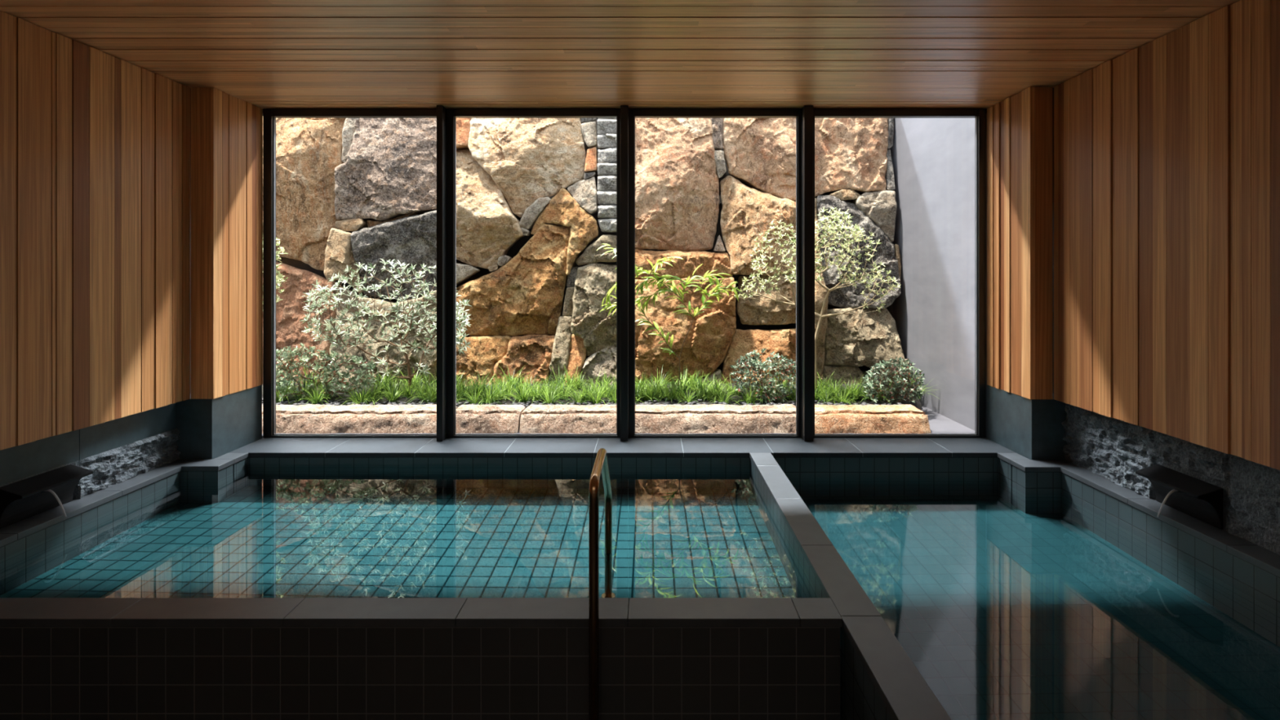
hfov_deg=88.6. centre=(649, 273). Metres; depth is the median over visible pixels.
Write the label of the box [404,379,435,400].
grass tuft
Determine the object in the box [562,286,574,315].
cobbles
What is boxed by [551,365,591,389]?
grass tuft
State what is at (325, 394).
grass tuft
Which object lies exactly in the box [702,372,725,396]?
grass tuft
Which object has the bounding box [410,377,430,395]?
grass tuft
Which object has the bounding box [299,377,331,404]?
grass tuft
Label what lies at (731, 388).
grass tuft
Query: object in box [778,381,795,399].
grass tuft
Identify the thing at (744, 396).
grass tuft
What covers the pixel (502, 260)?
cobbles
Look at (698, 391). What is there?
grass tuft
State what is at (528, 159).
boulder
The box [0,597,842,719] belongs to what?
wall
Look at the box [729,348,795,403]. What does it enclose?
shrub
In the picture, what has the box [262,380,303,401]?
grass tuft
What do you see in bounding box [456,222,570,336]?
boulder
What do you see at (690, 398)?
grass tuft
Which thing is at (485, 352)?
boulder
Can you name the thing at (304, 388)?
grass tuft
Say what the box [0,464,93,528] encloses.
spout
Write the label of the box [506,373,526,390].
grass tuft
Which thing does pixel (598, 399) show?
grass tuft
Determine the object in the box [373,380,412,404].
grass tuft
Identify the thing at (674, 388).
grass tuft
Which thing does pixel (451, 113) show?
window
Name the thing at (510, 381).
grass tuft
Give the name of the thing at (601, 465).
handrail
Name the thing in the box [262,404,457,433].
kerb stone
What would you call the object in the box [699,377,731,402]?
grass tuft
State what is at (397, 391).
grass tuft
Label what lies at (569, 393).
grass tuft
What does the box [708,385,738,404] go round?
grass tuft
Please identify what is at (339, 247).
boulder
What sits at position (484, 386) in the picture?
grass tuft
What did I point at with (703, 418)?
kerb stone
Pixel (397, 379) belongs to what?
grass tuft
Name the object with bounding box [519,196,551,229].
cobbles
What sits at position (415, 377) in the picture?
grass tuft
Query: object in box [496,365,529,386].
grass tuft
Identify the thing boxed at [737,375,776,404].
grass tuft
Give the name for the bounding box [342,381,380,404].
grass tuft
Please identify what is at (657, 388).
grass tuft
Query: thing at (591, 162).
cobbles
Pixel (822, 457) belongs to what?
pool ledge
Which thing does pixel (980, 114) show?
window
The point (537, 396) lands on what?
grass tuft
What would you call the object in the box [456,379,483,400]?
grass tuft
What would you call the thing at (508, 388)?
grass tuft
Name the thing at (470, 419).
kerb stone
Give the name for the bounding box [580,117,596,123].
cobbles
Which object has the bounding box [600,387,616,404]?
grass tuft
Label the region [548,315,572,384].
stone
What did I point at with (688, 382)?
grass tuft
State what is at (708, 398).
grass tuft
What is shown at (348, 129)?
stone
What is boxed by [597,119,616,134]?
block
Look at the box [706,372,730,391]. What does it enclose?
grass tuft
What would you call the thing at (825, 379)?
grass tuft
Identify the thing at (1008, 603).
pool water
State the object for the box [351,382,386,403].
grass tuft
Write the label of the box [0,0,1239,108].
ceiling
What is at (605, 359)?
boulder
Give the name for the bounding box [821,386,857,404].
grass tuft
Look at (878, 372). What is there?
grass tuft
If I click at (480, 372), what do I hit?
grass tuft
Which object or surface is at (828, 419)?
kerb stone
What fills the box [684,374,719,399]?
grass tuft
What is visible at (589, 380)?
grass tuft
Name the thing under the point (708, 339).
boulder
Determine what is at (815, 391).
grass tuft
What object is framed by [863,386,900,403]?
grass tuft
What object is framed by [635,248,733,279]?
stone
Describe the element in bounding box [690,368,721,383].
boulder
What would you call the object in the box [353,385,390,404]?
grass tuft
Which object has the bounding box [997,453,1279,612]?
trim
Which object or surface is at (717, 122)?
stone
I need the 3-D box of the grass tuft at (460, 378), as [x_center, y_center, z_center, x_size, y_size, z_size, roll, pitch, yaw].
[-1.667,0.975,5.526,0.429,0.218,0.375,0,0,5]
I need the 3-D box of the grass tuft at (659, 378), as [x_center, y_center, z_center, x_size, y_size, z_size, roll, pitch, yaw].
[0.113,0.933,5.984,0.413,0.268,0.480,0,0,21]
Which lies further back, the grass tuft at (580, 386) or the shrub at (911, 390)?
the grass tuft at (580, 386)
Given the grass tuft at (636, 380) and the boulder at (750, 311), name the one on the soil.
the grass tuft at (636, 380)
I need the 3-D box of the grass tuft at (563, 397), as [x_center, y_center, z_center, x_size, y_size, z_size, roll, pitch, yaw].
[-0.727,0.994,5.604,0.355,0.173,0.310,0,0,-11]
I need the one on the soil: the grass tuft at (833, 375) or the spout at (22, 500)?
the grass tuft at (833, 375)
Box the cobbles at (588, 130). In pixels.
[580,121,597,148]
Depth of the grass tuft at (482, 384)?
5.75 m
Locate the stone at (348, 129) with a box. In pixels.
[341,117,359,162]
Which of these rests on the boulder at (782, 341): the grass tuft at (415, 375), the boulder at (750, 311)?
the boulder at (750, 311)
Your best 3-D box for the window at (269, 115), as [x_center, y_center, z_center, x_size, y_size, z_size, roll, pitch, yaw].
[-2.168,-0.005,4.830,1.324,2.410,0.060,0,0,0]
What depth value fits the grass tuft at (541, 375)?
5.68 m
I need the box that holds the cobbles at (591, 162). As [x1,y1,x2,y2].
[584,146,597,173]
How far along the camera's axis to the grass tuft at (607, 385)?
5.77 m
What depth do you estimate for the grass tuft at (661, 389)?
5.57 m
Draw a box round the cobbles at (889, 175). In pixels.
[884,149,895,190]
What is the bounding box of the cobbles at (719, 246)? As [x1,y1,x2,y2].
[713,235,724,251]
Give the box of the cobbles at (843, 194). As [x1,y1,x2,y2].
[830,189,859,200]
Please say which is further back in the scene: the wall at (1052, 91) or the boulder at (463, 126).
the boulder at (463, 126)
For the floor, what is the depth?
5.18 m
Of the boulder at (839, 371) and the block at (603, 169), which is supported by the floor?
the boulder at (839, 371)
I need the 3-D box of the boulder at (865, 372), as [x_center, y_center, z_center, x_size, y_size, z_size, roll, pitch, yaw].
[2.289,1.084,6.339,0.426,0.408,0.362,0,0,0]
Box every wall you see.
[0,10,262,450]
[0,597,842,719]
[275,117,892,372]
[887,0,1279,470]
[1052,91,1053,393]
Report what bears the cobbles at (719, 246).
on the stone at (720, 262)
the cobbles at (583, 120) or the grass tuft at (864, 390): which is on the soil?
the grass tuft at (864, 390)
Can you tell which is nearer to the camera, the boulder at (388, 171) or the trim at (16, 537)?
the trim at (16, 537)
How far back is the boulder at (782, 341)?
6.31 m
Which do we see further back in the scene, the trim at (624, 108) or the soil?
the soil
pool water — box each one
[0,466,818,603]
[788,478,1279,719]
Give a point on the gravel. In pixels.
(302, 402)
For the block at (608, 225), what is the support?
on the boulder at (591, 255)
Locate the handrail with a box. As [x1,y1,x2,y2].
[588,448,612,719]
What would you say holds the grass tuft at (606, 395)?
on the soil
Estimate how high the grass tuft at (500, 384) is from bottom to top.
0.254 m
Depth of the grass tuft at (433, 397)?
5.44 m
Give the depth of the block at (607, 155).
6.54 m
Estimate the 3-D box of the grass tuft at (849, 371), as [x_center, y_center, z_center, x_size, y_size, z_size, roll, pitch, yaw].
[1.753,0.967,5.589,0.353,0.228,0.316,0,0,-9]
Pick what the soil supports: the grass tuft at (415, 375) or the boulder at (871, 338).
the grass tuft at (415, 375)
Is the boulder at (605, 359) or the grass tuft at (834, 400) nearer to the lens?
the grass tuft at (834, 400)
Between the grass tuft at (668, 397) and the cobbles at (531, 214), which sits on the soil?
the grass tuft at (668, 397)
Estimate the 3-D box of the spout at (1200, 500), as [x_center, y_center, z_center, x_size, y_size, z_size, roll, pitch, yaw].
[2.596,1.102,3.268,0.189,0.194,0.395,0,0,0]
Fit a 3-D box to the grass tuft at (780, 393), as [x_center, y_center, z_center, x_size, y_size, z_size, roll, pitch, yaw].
[1.102,0.958,5.665,0.436,0.241,0.376,0,0,-11]
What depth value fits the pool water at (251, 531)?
3.18 m
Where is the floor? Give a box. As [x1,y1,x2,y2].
[262,405,974,438]
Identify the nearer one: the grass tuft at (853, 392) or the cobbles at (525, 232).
the grass tuft at (853, 392)
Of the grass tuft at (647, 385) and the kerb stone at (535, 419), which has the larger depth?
the grass tuft at (647, 385)
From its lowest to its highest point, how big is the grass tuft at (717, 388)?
0.197 m
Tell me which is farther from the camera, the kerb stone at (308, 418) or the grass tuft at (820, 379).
the grass tuft at (820, 379)
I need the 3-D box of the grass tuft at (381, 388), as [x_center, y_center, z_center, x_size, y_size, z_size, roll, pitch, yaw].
[-2.378,0.934,5.796,0.402,0.280,0.467,0,0,-12]
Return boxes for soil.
[262,379,922,409]
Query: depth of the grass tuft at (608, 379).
5.69 m
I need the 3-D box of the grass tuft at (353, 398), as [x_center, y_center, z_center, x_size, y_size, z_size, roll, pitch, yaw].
[-2.457,1.001,5.516,0.319,0.166,0.378,0,0,3]
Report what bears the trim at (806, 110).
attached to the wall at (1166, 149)
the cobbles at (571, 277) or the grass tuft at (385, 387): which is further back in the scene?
the cobbles at (571, 277)
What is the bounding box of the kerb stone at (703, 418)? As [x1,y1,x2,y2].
[635,404,795,433]
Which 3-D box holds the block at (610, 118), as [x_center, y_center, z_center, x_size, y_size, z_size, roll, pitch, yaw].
[-0.367,-1.665,6.710,0.316,0.201,0.273,0,0,0]
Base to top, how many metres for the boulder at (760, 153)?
1.067 m
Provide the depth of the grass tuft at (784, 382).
5.92 m
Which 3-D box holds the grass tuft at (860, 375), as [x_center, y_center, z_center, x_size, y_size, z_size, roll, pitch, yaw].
[1.710,0.969,5.653,0.376,0.221,0.355,0,0,20]
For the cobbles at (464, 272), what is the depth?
6.43 m
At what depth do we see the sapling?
5.58 m
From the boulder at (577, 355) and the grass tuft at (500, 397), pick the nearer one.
the grass tuft at (500, 397)
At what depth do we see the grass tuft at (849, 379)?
5.60 m
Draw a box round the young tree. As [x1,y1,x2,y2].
[731,206,900,390]
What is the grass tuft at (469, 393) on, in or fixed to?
on the soil
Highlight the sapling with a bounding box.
[597,243,741,386]
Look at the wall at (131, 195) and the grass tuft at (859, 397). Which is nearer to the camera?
the wall at (131, 195)
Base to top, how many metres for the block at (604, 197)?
0.137 m
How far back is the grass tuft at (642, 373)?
6.05 m
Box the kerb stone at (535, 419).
[519,404,616,433]
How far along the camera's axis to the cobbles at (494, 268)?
6.44 m
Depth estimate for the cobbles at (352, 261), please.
6.43 m
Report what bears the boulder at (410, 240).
on the boulder at (429, 359)
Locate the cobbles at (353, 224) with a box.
[335,217,368,231]
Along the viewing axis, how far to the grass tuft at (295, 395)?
5.54 m
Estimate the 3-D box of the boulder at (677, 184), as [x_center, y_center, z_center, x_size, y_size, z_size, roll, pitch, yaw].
[0.254,-1.004,6.687,0.917,1.556,0.599,0,0,0]
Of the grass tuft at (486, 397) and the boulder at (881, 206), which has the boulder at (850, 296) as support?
the boulder at (881, 206)
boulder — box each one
[275,117,346,271]
[275,262,343,384]
[324,228,351,280]
[328,286,436,384]
[334,117,436,220]
[350,210,436,301]
[456,117,470,150]
[456,149,524,268]
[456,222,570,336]
[456,335,512,386]
[467,117,586,217]
[493,333,555,384]
[530,187,598,275]
[564,333,586,386]
[567,177,597,213]
[570,262,616,355]
[575,234,616,265]
[579,346,616,384]
[635,117,719,251]
[635,276,736,383]
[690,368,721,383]
[720,175,795,275]
[720,328,795,384]
[722,117,795,201]
[736,275,795,324]
[814,117,888,196]
[814,198,828,383]
[816,195,901,308]
[822,364,864,383]
[824,307,906,374]
[852,190,897,241]
[862,367,903,384]
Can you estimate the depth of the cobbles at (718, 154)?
6.57 m
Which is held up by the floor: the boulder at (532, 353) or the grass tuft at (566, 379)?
the boulder at (532, 353)
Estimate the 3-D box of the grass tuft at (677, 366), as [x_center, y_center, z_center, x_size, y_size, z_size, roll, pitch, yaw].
[0.307,0.956,6.096,0.337,0.214,0.357,0,0,10]
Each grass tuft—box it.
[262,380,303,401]
[275,386,297,402]
[287,372,315,400]
[288,382,311,400]
[290,374,320,399]
[292,387,315,399]
[293,361,317,388]
[297,379,342,401]
[298,373,343,399]
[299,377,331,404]
[336,385,372,404]
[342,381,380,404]
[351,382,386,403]
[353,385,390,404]
[354,379,383,398]
[360,369,395,395]
[365,367,399,390]
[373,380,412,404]
[375,377,417,399]
[378,370,402,394]
[384,378,406,391]
[389,367,425,389]
[393,377,422,395]
[398,375,422,399]
[404,369,432,385]
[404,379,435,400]
[407,368,436,404]
[408,383,436,402]
[410,373,436,393]
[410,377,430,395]
[413,381,436,399]
[420,365,459,388]
[430,377,467,404]
[456,372,483,391]
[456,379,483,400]
[456,382,485,398]
[457,371,502,399]
[457,378,497,404]
[458,377,483,397]
[463,382,515,405]
[464,371,493,397]
[464,373,495,393]
[476,380,511,404]
[480,370,506,395]
[484,386,508,400]
[488,369,519,391]
[488,378,510,401]
[493,380,529,399]
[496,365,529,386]
[499,368,528,391]
[502,373,542,403]
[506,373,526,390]
[507,381,532,401]
[509,375,540,396]
[515,373,542,397]
[521,379,556,401]
[525,380,573,404]
[526,372,554,393]
[528,377,546,401]
[536,375,559,398]
[537,376,552,397]
[540,366,577,391]
[542,376,569,399]
[545,382,577,399]
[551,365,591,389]
[552,382,594,404]
[556,373,585,399]
[558,364,586,391]
[565,379,607,402]
[572,375,595,389]
[575,378,609,401]
[576,371,605,394]
[577,382,611,404]
[588,378,612,396]
[591,369,614,391]
[595,370,616,395]
[596,381,616,398]
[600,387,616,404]
[608,373,638,396]
[635,368,653,393]
[635,373,647,386]
[635,373,658,402]
[635,379,662,400]
[636,369,674,398]
[636,385,657,402]
[638,374,670,393]
[640,377,664,401]
[640,380,679,402]
[644,366,673,389]
[654,380,682,402]
[656,378,687,396]
[660,373,698,400]
[661,382,690,401]
[666,386,708,402]
[667,368,707,400]
[673,365,697,386]
[675,363,719,391]
[675,368,711,390]
[682,379,724,400]
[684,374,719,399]
[685,382,705,398]
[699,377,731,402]
[699,378,743,399]
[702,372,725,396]
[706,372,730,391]
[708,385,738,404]
[719,373,745,395]
[722,375,751,395]
[732,386,761,403]
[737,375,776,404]
[737,387,764,404]
[747,370,777,395]
[756,372,790,403]
[764,379,790,396]
[768,373,795,390]
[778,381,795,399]
[778,382,818,401]
[794,383,836,402]
[814,377,840,399]
[814,379,838,403]
[815,377,851,399]
[816,378,827,392]
[817,373,839,391]
[817,374,839,391]
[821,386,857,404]
[828,379,857,401]
[830,375,863,398]
[832,378,863,400]
[833,374,875,403]
[839,381,868,401]
[841,371,865,398]
[856,384,866,399]
[858,377,895,403]
[863,372,909,397]
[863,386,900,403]
[904,379,937,399]
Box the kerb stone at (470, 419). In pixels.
[456,404,524,433]
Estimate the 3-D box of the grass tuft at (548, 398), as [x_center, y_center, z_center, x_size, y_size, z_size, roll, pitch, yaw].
[-0.820,0.970,5.447,0.466,0.235,0.401,0,0,2]
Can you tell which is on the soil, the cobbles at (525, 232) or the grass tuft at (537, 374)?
the grass tuft at (537, 374)
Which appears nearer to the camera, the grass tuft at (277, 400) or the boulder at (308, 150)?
the grass tuft at (277, 400)
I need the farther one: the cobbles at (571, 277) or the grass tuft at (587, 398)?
the cobbles at (571, 277)
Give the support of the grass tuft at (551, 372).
on the soil
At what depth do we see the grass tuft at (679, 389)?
5.63 m
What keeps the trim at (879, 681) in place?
on the floor
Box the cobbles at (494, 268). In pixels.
[488,264,499,271]
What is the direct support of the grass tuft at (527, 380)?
on the soil
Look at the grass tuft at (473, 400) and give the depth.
5.39 m
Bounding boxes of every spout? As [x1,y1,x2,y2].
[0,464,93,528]
[1135,464,1222,529]
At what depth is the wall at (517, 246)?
6.78 m
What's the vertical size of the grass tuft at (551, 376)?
0.208 m
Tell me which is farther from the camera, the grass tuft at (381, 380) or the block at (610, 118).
the block at (610, 118)
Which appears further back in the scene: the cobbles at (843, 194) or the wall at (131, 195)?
the cobbles at (843, 194)
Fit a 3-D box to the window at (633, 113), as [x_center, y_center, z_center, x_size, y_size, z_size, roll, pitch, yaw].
[0.484,-0.005,4.830,1.321,2.410,0.060,0,0,0]
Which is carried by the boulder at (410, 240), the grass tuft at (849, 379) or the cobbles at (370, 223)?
the cobbles at (370, 223)
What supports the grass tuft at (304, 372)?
on the soil
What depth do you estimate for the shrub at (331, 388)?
5.52 m
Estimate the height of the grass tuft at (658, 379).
0.234 m
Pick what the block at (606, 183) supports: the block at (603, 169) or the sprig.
the block at (603, 169)
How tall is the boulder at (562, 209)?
0.867 m
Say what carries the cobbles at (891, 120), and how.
on the cobbles at (889, 175)
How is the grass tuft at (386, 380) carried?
on the soil
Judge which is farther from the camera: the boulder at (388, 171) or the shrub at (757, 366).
the boulder at (388, 171)
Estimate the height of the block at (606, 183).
0.150 m
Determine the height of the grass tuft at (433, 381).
0.204 m
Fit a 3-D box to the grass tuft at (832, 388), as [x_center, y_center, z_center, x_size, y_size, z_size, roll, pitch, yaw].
[1.585,0.956,5.699,0.345,0.244,0.385,0,0,15]
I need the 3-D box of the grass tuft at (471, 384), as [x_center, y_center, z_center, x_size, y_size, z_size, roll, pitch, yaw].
[-1.541,0.976,5.878,0.394,0.192,0.450,0,0,1]
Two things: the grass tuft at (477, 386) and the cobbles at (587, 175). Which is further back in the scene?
the cobbles at (587, 175)
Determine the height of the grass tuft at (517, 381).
0.187 m
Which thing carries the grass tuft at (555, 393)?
on the soil
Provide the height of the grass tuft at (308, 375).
0.234 m
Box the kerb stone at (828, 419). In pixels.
[814,404,931,433]
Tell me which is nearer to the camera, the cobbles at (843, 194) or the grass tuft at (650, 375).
the grass tuft at (650, 375)
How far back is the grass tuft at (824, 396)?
5.46 m
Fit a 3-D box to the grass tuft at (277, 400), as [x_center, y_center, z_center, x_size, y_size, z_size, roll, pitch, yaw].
[-3.075,0.970,5.491,0.318,0.230,0.354,0,0,-19]
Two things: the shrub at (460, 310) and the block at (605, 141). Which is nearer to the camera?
the shrub at (460, 310)
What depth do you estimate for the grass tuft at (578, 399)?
5.43 m
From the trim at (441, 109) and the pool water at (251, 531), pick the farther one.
the trim at (441, 109)
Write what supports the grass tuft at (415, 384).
on the soil
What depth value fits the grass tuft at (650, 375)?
5.83 m
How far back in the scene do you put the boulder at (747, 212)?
6.43 m
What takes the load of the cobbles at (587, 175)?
on the boulder at (584, 192)
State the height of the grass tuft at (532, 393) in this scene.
0.194 m
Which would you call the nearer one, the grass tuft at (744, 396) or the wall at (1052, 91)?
the wall at (1052, 91)
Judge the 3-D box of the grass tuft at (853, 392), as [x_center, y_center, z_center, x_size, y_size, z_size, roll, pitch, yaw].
[1.692,0.956,5.590,0.376,0.253,0.420,0,0,5]
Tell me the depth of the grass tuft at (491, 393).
5.47 m
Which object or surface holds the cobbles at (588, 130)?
on the cobbles at (591, 162)
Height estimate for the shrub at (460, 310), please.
1.206 m
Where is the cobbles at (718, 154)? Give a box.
[714,150,726,178]
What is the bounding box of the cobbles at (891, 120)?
[887,117,893,148]
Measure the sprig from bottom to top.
1.425 m
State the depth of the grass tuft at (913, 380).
5.66 m
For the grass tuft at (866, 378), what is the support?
on the soil
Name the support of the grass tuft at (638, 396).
on the soil
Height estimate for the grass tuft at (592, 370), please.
0.226 m
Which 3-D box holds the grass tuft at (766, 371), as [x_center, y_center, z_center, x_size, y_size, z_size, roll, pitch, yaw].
[0.959,0.945,5.711,0.410,0.263,0.476,0,0,-6]
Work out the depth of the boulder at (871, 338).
6.28 m
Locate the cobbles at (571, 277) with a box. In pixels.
[566,266,578,286]
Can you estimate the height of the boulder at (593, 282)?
0.900 m
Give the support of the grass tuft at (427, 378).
on the soil
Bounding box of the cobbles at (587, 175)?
[583,172,595,179]
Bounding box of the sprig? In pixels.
[275,237,288,302]
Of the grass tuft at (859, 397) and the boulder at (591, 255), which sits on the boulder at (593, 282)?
the boulder at (591, 255)
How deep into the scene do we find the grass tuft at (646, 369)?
5.75 m
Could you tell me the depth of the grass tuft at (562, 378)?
5.99 m
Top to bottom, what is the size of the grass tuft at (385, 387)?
0.220 m
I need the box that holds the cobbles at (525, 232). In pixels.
[520,227,530,235]
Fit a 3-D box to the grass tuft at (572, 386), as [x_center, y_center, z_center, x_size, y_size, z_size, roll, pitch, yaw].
[-0.709,0.952,5.925,0.372,0.235,0.334,0,0,18]
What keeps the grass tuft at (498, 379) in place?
on the soil
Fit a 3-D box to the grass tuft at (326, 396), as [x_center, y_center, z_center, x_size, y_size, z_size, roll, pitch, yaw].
[-2.775,0.966,5.632,0.440,0.229,0.371,0,0,-21]
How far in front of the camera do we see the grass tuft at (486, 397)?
5.39 m
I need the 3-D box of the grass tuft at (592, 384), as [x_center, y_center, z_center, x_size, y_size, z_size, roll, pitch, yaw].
[-0.512,0.969,5.823,0.377,0.207,0.337,0,0,29]
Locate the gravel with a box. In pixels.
[262,397,904,407]
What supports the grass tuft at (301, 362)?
on the soil
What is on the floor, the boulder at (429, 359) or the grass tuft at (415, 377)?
the boulder at (429, 359)
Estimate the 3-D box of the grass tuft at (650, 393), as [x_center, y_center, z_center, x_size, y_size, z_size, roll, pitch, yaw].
[0.024,0.965,5.555,0.377,0.238,0.338,0,0,-10]
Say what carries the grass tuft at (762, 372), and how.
on the soil
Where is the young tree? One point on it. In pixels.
(828, 228)
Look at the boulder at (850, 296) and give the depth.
6.40 m
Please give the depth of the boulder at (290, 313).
6.35 m
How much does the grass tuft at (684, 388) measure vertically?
0.292 m
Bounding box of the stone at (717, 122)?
[711,117,723,150]
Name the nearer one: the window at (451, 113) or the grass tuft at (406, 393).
the window at (451, 113)
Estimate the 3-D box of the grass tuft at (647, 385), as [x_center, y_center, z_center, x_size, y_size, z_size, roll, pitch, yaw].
[-0.029,0.986,5.561,0.365,0.193,0.314,0,0,20]
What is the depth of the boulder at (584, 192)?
6.50 m
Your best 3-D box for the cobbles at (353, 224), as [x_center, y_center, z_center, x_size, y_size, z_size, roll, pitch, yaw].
[-2.976,-0.487,6.549,0.310,0.128,0.216,0,0,0]
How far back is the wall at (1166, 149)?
3.60 m
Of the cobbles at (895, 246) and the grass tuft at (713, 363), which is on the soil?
the grass tuft at (713, 363)
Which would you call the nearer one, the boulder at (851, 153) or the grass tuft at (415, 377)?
the grass tuft at (415, 377)
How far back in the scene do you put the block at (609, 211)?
6.45 m
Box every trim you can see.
[0,385,262,499]
[0,453,248,559]
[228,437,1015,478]
[436,105,446,441]
[620,105,628,441]
[749,453,951,719]
[801,105,813,441]
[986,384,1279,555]
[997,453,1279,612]
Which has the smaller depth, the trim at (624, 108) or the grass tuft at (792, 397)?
the trim at (624, 108)
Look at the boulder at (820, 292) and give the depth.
6.25 m
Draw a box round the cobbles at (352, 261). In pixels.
[348,249,363,293]
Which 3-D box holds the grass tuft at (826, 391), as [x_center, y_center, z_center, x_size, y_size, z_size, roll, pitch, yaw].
[1.501,0.969,5.667,0.379,0.221,0.357,0,0,31]
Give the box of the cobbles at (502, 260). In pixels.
[497,255,511,266]
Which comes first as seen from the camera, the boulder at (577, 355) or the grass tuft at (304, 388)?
the grass tuft at (304, 388)
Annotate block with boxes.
[596,133,616,149]
[596,191,616,205]
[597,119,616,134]
[597,147,616,163]
[597,163,616,176]
[597,175,616,191]
[597,204,616,218]
[598,117,616,119]
[598,218,616,232]
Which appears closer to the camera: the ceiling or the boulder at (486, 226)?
the ceiling
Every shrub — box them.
[275,342,378,400]
[301,257,471,392]
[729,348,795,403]
[860,356,925,403]
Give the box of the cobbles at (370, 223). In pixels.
[366,212,417,227]
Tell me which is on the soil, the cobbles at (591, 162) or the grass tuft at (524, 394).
the grass tuft at (524, 394)
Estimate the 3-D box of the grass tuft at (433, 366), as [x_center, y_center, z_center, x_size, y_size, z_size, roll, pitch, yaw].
[-1.898,0.945,5.998,0.379,0.243,0.402,0,0,28]
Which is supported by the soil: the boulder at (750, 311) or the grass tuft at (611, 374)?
the grass tuft at (611, 374)
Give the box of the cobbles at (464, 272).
[456,263,479,284]
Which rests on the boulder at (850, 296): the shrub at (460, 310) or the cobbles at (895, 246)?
the cobbles at (895, 246)
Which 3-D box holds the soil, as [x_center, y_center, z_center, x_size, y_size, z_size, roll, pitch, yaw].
[-1.380,1.115,5.855,7.640,0.190,1.390,0,0,0]
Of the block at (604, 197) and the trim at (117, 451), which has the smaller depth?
the trim at (117, 451)
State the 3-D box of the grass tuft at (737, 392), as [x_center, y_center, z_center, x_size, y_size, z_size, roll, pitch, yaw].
[0.792,0.957,5.779,0.383,0.237,0.362,0,0,24]
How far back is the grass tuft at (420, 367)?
6.03 m
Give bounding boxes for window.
[262,108,436,437]
[446,108,620,437]
[628,108,801,437]
[813,108,986,437]
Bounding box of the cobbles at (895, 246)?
[893,244,901,278]
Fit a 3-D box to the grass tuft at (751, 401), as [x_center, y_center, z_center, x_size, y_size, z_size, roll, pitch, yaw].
[0.849,0.988,5.434,0.323,0.201,0.290,0,0,8]
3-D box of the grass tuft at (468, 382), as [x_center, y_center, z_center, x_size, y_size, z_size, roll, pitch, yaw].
[-1.617,0.986,5.684,0.433,0.185,0.379,0,0,-23]
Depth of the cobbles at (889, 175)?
6.56 m

